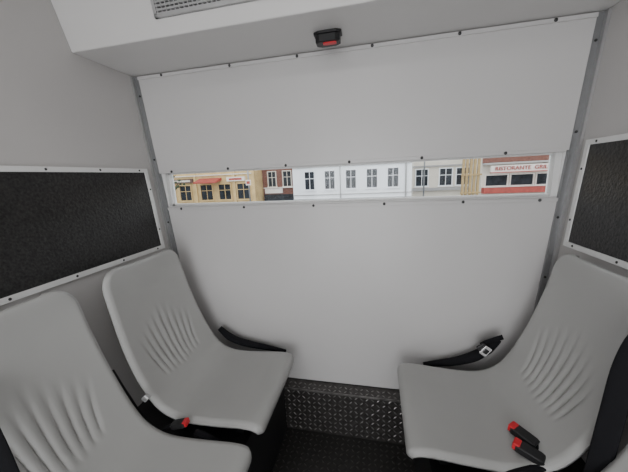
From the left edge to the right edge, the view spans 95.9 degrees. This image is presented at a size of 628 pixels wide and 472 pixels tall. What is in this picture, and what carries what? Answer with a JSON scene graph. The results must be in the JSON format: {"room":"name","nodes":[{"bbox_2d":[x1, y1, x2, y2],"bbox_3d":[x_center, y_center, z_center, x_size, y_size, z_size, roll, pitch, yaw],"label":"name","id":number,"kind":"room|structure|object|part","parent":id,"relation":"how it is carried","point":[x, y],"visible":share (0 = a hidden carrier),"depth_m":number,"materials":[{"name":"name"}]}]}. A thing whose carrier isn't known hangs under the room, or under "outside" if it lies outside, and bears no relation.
{"room":"vehicle interior","nodes":[
{"label":"vehicle interior","id":0,"kind":"room"},
{"bbox_2d":[0,0,168,405],"bbox_3d":[-1.064,0.255,0.308,0.233,2.210,2.645,0,12,12],"label":"wall","id":1,"kind":"structure","parent":0,"point":[60,107],"depth_m":1.05,"materials":[{"name":"plastic"}]},
{"bbox_2d":[0,165,164,305],"bbox_3d":[-0.917,-0.016,0.889,0.048,0.400,1.130,0,12,12],"label":"panel","id":2,"kind":"object","parent":1,"relation":"attached to","point":[59,225],"visible":1,"depth_m":1.02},
{"bbox_2d":[51,0,620,76],"bbox_3d":[0.020,-0.876,0.978,1.965,0.290,0.354,0,12,12],"label":"ceiling bulkhead","id":3,"kind":"object","parent":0,"point":[124,36],"depth_m":1.01,"materials":[{"name":"white plastic"}]},
{"bbox_2d":[272,428,415,471],"bbox_3d":[-0.108,1.319,0.312,1.640,0.042,2.600,0,12,12],"label":"floor","id":4,"kind":"structure","parent":0,"point":[300,450],"depth_m":1.38,"materials":[{"name":"black metal"}]},
{"bbox_2d":[112,369,286,471],"bbox_3d":[-0.545,0.830,0.998,0.554,0.675,1.135,0,12,12],"label":"seat base","id":5,"kind":"object","parent":4,"relation":"on","point":[264,447],"visible":0.06,"depth_m":1.18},
{"bbox_2d":[0,291,251,471],"bbox_3d":[-0.537,0.514,0.725,0.588,0.652,0.442,0,12,12],"label":"seat","id":6,"kind":"object","parent":5,"relation":"on","point":[63,407],"visible":1,"depth_m":0.85,"materials":[{"name":"plastic"}]},
{"bbox_2d":[0,428,19,471],"bbox_3d":[-0.744,0.499,0.651,0.432,0.496,0.074,4,14,30],"label":"belt","id":7,"kind":"object","parent":6,"relation":"attached to","point":[8,463],"visible":1,"depth_m":0.63,"materials":[{"name":"black fabric"}]},
{"bbox_2d":[102,249,293,434],"bbox_3d":[-0.435,0.410,1.200,0.588,0.652,0.442,0,12,12],"label":"seat","id":8,"kind":"object","parent":5,"relation":"on","point":[165,339],"visible":1,"depth_m":1.18,"materials":[{"name":"plastic"}]},
{"bbox_2d":[141,393,220,440],"bbox_3d":[-0.456,0.657,0.999,0.320,0.193,0.037,0,12,12],"label":"belt","id":9,"kind":"object","parent":8,"relation":"attached to","point":[181,423],"depth_m":1.00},
{"bbox_2d":[218,326,285,351],"bbox_3d":[-0.328,0.543,1.484,0.370,0.127,0.042,0,12,12],"label":"belt","id":10,"kind":"object","parent":8,"relation":"attached to","point":[229,336],"depth_m":1.48,"materials":[{"name":"black fabric"}]},
{"bbox_2d":[284,377,404,444],"bbox_3d":[0.145,0.910,1.487,1.625,0.256,0.077,0,12,12],"label":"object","id":11,"kind":"structure","parent":4,"relation":"on","point":[350,410],"depth_m":1.45,"materials":[{"name":"black metal"}]},
{"bbox_2d":[414,457,584,471],"bbox_3d":[0.598,0.830,0.751,0.492,0.675,1.135,0,12,12],"label":"seat base","id":12,"kind":"object","parent":4,"relation":"on","point":[421,464],"visible":0.02,"depth_m":0.93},
{"bbox_2d":[397,253,627,471],"bbox_3d":[0.611,0.409,0.975,0.588,0.652,0.442,0,12,12],"label":"seat","id":13,"kind":"object","parent":12,"relation":"on","point":[551,382],"visible":0.96,"depth_m":0.93,"materials":[{"name":"plastic"}]},
{"bbox_3d":[0.645,0.529,0.994,0.502,0.406,0.290,0,12,12],"label":"support frame","id":14,"kind":"part","parent":13,"relation":"part of","materials":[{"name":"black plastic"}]},
{"bbox_2d":[423,335,503,366],"bbox_3d":[0.655,0.515,1.253,0.316,0.200,0.069,0,12,12],"label":"belt","id":15,"kind":"object","parent":13,"relation":"attached to","point":[486,347],"depth_m":1.24,"materials":[{"name":"black fabric"}]},
{"bbox_2d":[506,421,567,471],"bbox_3d":[0.613,0.667,0.855,0.243,0.097,0.175,0,12,12],"label":"belt","id":16,"kind":"object","parent":13,"relation":"on","point":[524,443],"depth_m":0.84,"materials":[{"name":"black plastic"}]},
{"bbox_2d":[601,444,627,471],"bbox_3d":[0.508,0.513,0.500,0.588,0.652,0.442,0,12,12],"label":"seat","id":17,"kind":"object","parent":12,"relation":"on","point":[620,463],"visible":1,"depth_m":0.67,"materials":[{"name":"plastic"}]},
{"bbox_2d":[139,17,596,388],"bbox_3d":[0.101,-0.016,1.351,1.963,2.130,0.059,0,12,12],"label":"wall","id":18,"kind":"structure","parent":0,"point":[355,294],"depth_m":1.27,"materials":[{"name":"plastic"}]},
{"bbox_2d":[129,76,178,256],"bbox_3d":[-0.763,0.002,1.508,0.160,1.567,0.032,0,12,12],"label":"trim","id":19,"kind":"structure","parent":18,"relation":"attached to","point":[157,177],"depth_m":1.44,"materials":[{"name":"metal"}]},
{"bbox_2d":[159,148,566,173],"bbox_3d":[0.082,-0.324,1.252,1.778,0.014,0.009,0,12,12],"label":"trim","id":20,"kind":"structure","parent":18,"relation":"attached to","point":[555,149],"depth_m":1.21,"materials":[{"name":"metal"}]},
{"bbox_2d":[168,198,557,209],"bbox_3d":[0.092,-0.142,1.298,1.778,0.014,0.010,0,12,12],"label":"trim","id":21,"kind":"structure","parent":18,"relation":"attached to","point":[532,199],"depth_m":1.26,"materials":[{"name":"metal"}]},
{"bbox_2d":[168,152,561,205],"bbox_3d":[0.103,-0.244,1.310,1.760,0.168,0.039,0,12,12],"label":"frame","id":22,"kind":"object","parent":18,"relation":"attached to","point":[554,165],"visible":0.93,"depth_m":1.24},
{"bbox_2d":[137,12,598,79],"bbox_3d":[0.062,-0.756,1.161,1.860,0.014,0.011,0,12,12],"label":"trim","id":23,"kind":"structure","parent":18,"relation":"attached to","point":[595,14],"depth_m":1.11,"materials":[{"name":"metal"}]},
{"bbox_2d":[533,8,612,312],"bbox_3d":[0.967,0.001,1.135,0.140,1.567,0.032,0,12,12],"label":"trim","id":24,"kind":"structure","parent":18,"relation":"attached to","point":[572,156],"depth_m":1.06,"materials":[{"name":"metal"}]},
{"bbox_2d":[557,0,627,461],"bbox_3d":[0.747,0.254,-0.082,0.205,2.210,2.645,0,12,12],"label":"wall","id":25,"kind":"structure","parent":0,"point":[608,115],"depth_m":0.93,"materials":[{"name":"laminate"}]},
{"bbox_2d":[563,133,627,269],"bbox_3d":[0.851,-0.035,0.506,0.042,0.385,1.132,0,12,12],"label":"panel","id":26,"kind":"object","parent":25,"relation":"attached to","point":[597,226],"visible":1,"depth_m":0.92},
{"bbox_2d":[583,335,627,471],"bbox_3d":[0.782,0.439,0.692,0.191,0.591,0.089,0,12,12],"label":"belt","id":27,"kind":"object","parent":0,"point":[611,419],"depth_m":0.69,"materials":[{"name":"black fabric"}]},
{"bbox_3d":[-0.214,-0.806,-0.107,2.005,0.040,2.645,0,12,12],"label":"ceiling","id":28,"kind":"structure","parent":0,"visible":0},
{"bbox_2d":[150,0,256,18],"bbox_3d":[-0.356,-0.820,0.914,0.410,0.138,0.036,0,12,12],"label":"ceiling vent","id":29,"kind":"object","parent":28,"relation":"in","point":[161,9],"visible":1,"depth_m":0.95,"materials":[{"name":"grey plastic"}]},
{"bbox_2d":[313,28,341,47],"bbox_3d":[0.051,-0.719,1.034,0.100,0.041,0.056,0,12,12],"label":"button","id":30,"kind":"object","parent":28,"relation":"attached to","point":[328,37],"visible":1,"depth_m":1.01,"materials":[{"name":"black plastic"}]},
{"label":"outside","id":31,"kind":"structure","parent":0,"visible":0},
{"bbox_3d":[6.573,-4.642,30.520,120.000,0.100,57.000,0,12,12],"label":"ground","id":32,"kind":"structure","parent":31,"visible":0},
{"bbox_2d":[173,176,184,190],"bbox_3d":[-9.601,-3.385,19.113,1.785,3.573,1.781,-7,13,-21],"label":"street tree","id":33,"kind":"object","parent":32,"relation":"on","point":[178,180],"visible":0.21,"depth_m":19.23,"materials":[{"name":"green plant"}]},
{"bbox_2d":[173,170,263,203],"bbox_3d":[-12.244,-6.157,25.139,17.480,6.750,8.400,0,12,12],"label":"building","id":34,"kind":"structure","parent":32,"relation":"on","point":[217,186],"depth_m":21.14,"materials":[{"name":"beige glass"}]},
{"bbox_2d":[245,171,250,200],"bbox_3d":[-3.652,-2.913,15.819,0.300,3.450,0.120,0,12,12],"label":"street sign","id":35,"kind":"object","parent":32,"relation":"on","point":[248,182],"visible":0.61,"depth_m":15.76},
{"bbox_2d":[262,168,293,200],"bbox_3d":[-2.121,-6.101,24.122,2.660,6.150,6.200,0,12,12],"label":"brick building","id":36,"kind":"structure","parent":32,"relation":"on","point":[277,183],"depth_m":21.65,"materials":[{"name":"brick"}]},
{"bbox_2d":[292,162,411,199],"bbox_3d":[3.069,-6.528,22.336,8.160,7.250,7.300,0,12,12],"label":"building","id":37,"kind":"structure","parent":32,"relation":"on","point":[386,180],"depth_m":19.50,"materials":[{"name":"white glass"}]},
{"bbox_2d":[423,161,424,196],"bbox_3d":[4.991,-3.838,12.730,0.300,5.750,0.285,0,12,12],"label":"street lamp","id":38,"kind":"object","parent":32,"relation":"on","point":[424,161],"visible":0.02,"depth_m":12.96,"materials":[{"name":"grey metal"}]},
{"bbox_2d":[411,159,469,196],"bbox_3d":[9.332,-6.214,22.155,4.080,6.150,5.200,0,12,12],"label":"building","id":39,"kind":"structure","parent":32,"relation":"on","point":[443,177],"depth_m":20.17,"materials":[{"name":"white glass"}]},
{"bbox_2d":[460,158,481,194],"bbox_3d":[7.954,-3.629,14.257,0.950,4.450,0.150,0,12,12],"label":"trellis","id":40,"kind":"object","parent":32,"relation":"on","point":[464,173],"visible":0.38,"depth_m":14.38,"materials":[{"name":"beige wood"}]},
{"bbox_2d":[471,155,549,194],"bbox_3d":[19.626,-5.938,18.586,17.450,6.150,7.900,0,12,12],"label":"shop","id":41,"kind":"structure","parent":32,"relation":"on","point":[533,180],"depth_m":17.29,"materials":[{"name":"brick"}]},
{"bbox_2d":[495,164,545,170],"bbox_3d":[12.586,-4.011,16.465,3.628,0.224,0.040,0,12,12],"label":"shop sign lettering","id":42,"kind":"object","parent":41,"relation":"attached to","point":[544,164],"visible":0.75,"depth_m":16.57}
]}

